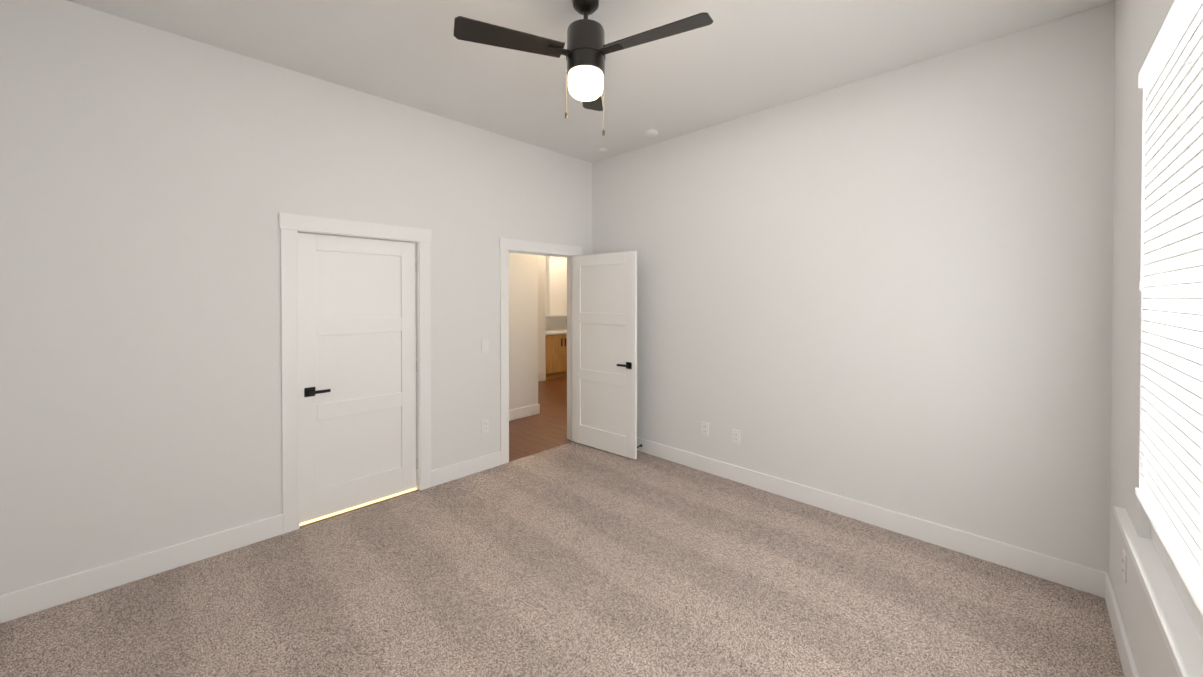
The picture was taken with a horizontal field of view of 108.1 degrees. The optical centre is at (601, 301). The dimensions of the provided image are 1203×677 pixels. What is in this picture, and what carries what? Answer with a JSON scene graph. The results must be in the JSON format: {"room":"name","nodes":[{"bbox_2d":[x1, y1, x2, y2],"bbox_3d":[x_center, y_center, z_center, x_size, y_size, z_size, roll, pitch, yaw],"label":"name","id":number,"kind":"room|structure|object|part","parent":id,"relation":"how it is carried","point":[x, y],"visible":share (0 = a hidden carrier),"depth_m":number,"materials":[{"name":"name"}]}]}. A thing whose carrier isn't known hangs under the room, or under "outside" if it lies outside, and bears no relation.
{"room":"empty bedroom","nodes":[
{"label":"empty bedroom","id":0,"kind":"room"},
{"bbox_2d":[0,0,591,594],"bbox_3d":[-1.591,-0.013,3.549,0.120,3.110,4.360,1,1,44],"label":"wall","id":1,"kind":"structure","parent":0,"point":[154,182],"depth_m":2.56,"materials":[{"name":"white paint"}]},
{"bbox_2d":[0,514,282,623],"bbox_3d":[-2.543,1.485,2.488,0.020,0.135,1.191,1,1,44],"label":"baseboard","id":2,"kind":"structure","parent":1,"relation":"attached to","point":[158,561],"depth_m":2.42,"materials":[{"name":"white paint"}]},
{"bbox_2d":[279,212,430,533],"bbox_3d":[-1.824,0.474,3.314,0.156,2.141,1.028,1,1,44],"label":"door frame","id":3,"kind":"structure","parent":1,"relation":"attached to","point":[291,226],"depth_m":2.99,"materials":[{"name":"white paint"}]},
{"bbox_2d":[298,232,416,523],"bbox_3d":[-1.821,0.525,3.315,0.143,2.015,0.818,1,1,44],"label":"closet door","id":4,"kind":"structure","parent":1,"relation":"in","point":[357,366],"depth_m":3.27,"materials":[{"name":"white paint"}]},
{"bbox_2d":[431,451,500,486],"bbox_3d":[-1.187,1.472,3.878,0.016,0.135,0.674,1,1,44],"label":"baseboard","id":5,"kind":"structure","parent":1,"relation":"attached to","point":[445,474],"depth_m":3.85,"materials":[{"name":"white paint"}]},
{"bbox_2d":[481,339,488,352],"bbox_3d":[-1.066,0.403,3.997,0.009,0.117,0.072,1,1,44],"label":"light switch","id":6,"kind":"object","parent":1,"relation":"attached to","point":[484,346],"visible":1,"depth_m":3.99,"materials":[{"name":"white plastic"}]},
{"bbox_2d":[482,419,488,432],"bbox_3d":[-1.066,1.138,4.005,0.008,0.117,0.072,1,1,44],"label":"electrical outlet","id":7,"kind":"object","parent":1,"relation":"attached to","point":[485,425],"visible":1,"depth_m":4.00,"materials":[{"name":"white plastic"}]},
{"bbox_2d":[499,238,581,464],"bbox_3d":[-0.636,0.463,4.529,0.156,2.141,1.058,1,1,44],"label":"door frame","id":8,"kind":"structure","parent":1,"relation":"attached to","point":[507,246],"depth_m":4.17,"materials":[{"name":"white paint"}]},
{"bbox_2d":[572,251,636,458],"bbox_3d":[0.011,0.514,4.500,0.848,2.015,0.143,0,1,40],"label":"entry door","id":9,"kind":"structure","parent":1,"relation":"in","point":[604,352],"depth_m":4.47,"materials":[{"name":"white paint"}]},
{"bbox_2d":[299,488,415,525],"bbox_3d":[-1.831,1.542,3.332,0.080,0.003,0.812,1,1,44],"label":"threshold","id":10,"kind":"structure","parent":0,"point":[332,514],"depth_m":3.28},
{"bbox_2d":[299,376,573,527],"bbox_3d":[-1.273,1.562,6.806,4.200,0.100,7.200,1,1,44],"label":"floor","id":11,"kind":"structure","parent":0,"point":[545,429],"depth_m":5.31,"materials":[{"name":"brown wood"}]},
{"bbox_2d":[538,255,545,381],"bbox_3d":[-1.395,0.297,8.444,0.640,2.400,0.288,1,1,44],"label":"wall","id":12,"kind":"structure","parent":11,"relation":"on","point":[541,259],"depth_m":8.26,"materials":[{"name":"white paint"}]},
{"bbox_2d":[546,335,566,378],"bbox_3d":[-0.985,1.063,8.879,0.628,0.860,0.875,1,1,44],"label":"base cabinet","id":13,"kind":"object","parent":11,"relation":"on","point":[556,345],"depth_m":8.54,"materials":[{"name":"brown wood"}]},
{"bbox_2d":[546,329,566,334],"bbox_3d":[-0.675,0.610,9.184,0.640,0.040,1.770,1,1,44],"label":"countertop","id":14,"kind":"structure","parent":13,"relation":"on","point":[564,331],"depth_m":8.63,"materials":[{"name":"beige stone"}]},
{"bbox_2d":[509,253,537,409],"bbox_3d":[-1.480,-0.030,5.378,0.120,3.110,1.650,1,1,44],"label":"wall","id":15,"kind":"structure","parent":0,"point":[523,330],"depth_m":5.75,"materials":[{"name":"white paint"}]},
{"bbox_2d":[509,404,539,420],"bbox_3d":[-1.426,1.458,5.350,0.016,0.135,1.666,1,1,44],"label":"baseboard","id":16,"kind":"structure","parent":15,"relation":"attached to","point":[522,412],"depth_m":5.75,"materials":[{"name":"white paint"}]},
{"bbox_2d":[546,316,566,329],"bbox_3d":[-1.918,-0.059,8.470,0.130,3.110,5.700,1,1,44],"label":"wall","id":17,"kind":"structure","parent":0,"point":[556,322],"depth_m":9.36,"materials":[{"name":"white paint"}]},
{"bbox_2d":[546,256,566,316],"bbox_3d":[-0.982,-0.334,9.054,0.370,1.250,0.547,1,1,44],"label":"upper cabinet","id":18,"kind":"object","parent":17,"relation":"attached to","point":[552,302],"depth_m":8.87,"materials":[{"name":"white paint"}]},
{"bbox_2d":[0,442,1124,676],"bbox_3d":[-0.164,1.605,2.169,3.870,0.100,4.120,1,1,44],"label":"floor carpet","id":19,"kind":"object","parent":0,"point":[574,560],"visible":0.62,"depth_m":2.27,"materials":[{"name":"beige carpet"}]},
{"bbox_2d":[66,0,1115,162],"bbox_3d":[-0.128,-1.614,2.104,4.210,0.120,4.360,1,1,44],"label":"ceiling","id":20,"kind":"structure","parent":0,"point":[735,59],"depth_m":2.70,"materials":[{"name":"white paint"}]},
{"bbox_2d":[453,0,712,135],"bbox_3d":[-0.055,-1.212,2.144,1.094,0.686,1.114,1,1,44],"label":"ceiling fan","id":21,"kind":"object","parent":20,"relation":"hanging from","point":[586,50],"visible":1,"depth_m":2.14,"materials":[{"name":"black metal"}]},
{"bbox_3d":[-0.080,-1.106,2.237,0.180,0.123,0.180,1,1,44],"label":"light glass","id":22,"kind":"part","parent":21,"relation":"part of","materials":[{"name":"white glass"}]},
{"bbox_2d":[643,129,657,136],"bbox_3d":[0.455,-1.555,4.024,0.136,0.034,0.136,1,1,44],"label":"smoke detector","id":23,"kind":"object","parent":20,"relation":"attached to","point":[650,133],"visible":1,"depth_m":3.98,"materials":[{"name":"white plastic"}]},
{"bbox_2d":[592,2,1114,572],"bbox_3d":[1.397,-0.013,3.593,4.090,3.110,0.120,1,1,44],"label":"wall","id":24,"kind":"structure","parent":0,"point":[890,290],"depth_m":2.89,"materials":[{"name":"white paint"}]},
{"bbox_2d":[701,421,708,435],"bbox_3d":[0.938,1.149,3.963,0.072,0.117,0.008,1,1,44],"label":"electrical outlet","id":25,"kind":"object","parent":24,"relation":"attached to","point":[704,428],"visible":1,"depth_m":3.96,"materials":[{"name":"white plastic"}]},
{"bbox_2d":[732,429,739,443],"bbox_3d":[1.155,1.155,3.751,0.072,0.117,0.008,1,1,44],"label":"electrical outlet","id":26,"kind":"object","parent":24,"relation":"attached to","point":[736,436],"visible":1,"depth_m":3.75,"materials":[{"name":"white plastic"}]},
{"bbox_2d":[637,437,1099,596],"bbox_3d":[1.251,1.474,3.637,3.840,0.135,0.040,1,1,44],"label":"baseboard","id":27,"kind":"structure","parent":24,"relation":"attached to","point":[1069,574],"depth_m":2.90,"materials":[{"name":"white paint"}]},
{"bbox_2d":[1109,0,1202,676],"bbox_3d":[1.298,0.014,0.724,0.220,3.110,4.120,1,1,44],"label":"wall","id":28,"kind":"structure","parent":0,"point":[1138,24],"depth_m":1.81,"materials":[{"name":"white paint"}]},
{"bbox_2d":[1100,571,1138,676],"bbox_3d":[1.214,1.500,0.821,0.016,0.135,4.120,1,1,44],"label":"baseboard","id":29,"kind":"structure","parent":28,"relation":"attached to","point":[1129,667],"depth_m":1.96,"materials":[{"name":"white paint"}]},
{"bbox_2d":[1122,549,1126,582],"bbox_3d":[2.293,1.158,1.916,0.008,0.117,0.072,1,1,44],"label":"electrical outlet","id":30,"kind":"object","parent":28,"relation":"attached to","point":[1124,566],"visible":1,"depth_m":1.90,"materials":[{"name":"white plastic"}]},
{"bbox_2d":[1113,46,1202,676],"bbox_3d":[1.345,0.075,0.833,0.205,1.895,2.900,1,1,44],"label":"window","id":31,"kind":"structure","parent":28,"relation":"in","point":[1194,612],"depth_m":1.38,"materials":[{"name":"white paint"}]},
{"bbox_2d":[1135,0,1202,615],"bbox_3d":[1.747,-0.065,1.320,0.056,1.620,0.988,1,1,44],"label":"window blind","id":32,"kind":"object","parent":31,"relation":"attached to","point":[1170,495],"visible":1,"depth_m":1.32,"materials":[{"name":"white plastic"}]}
]}

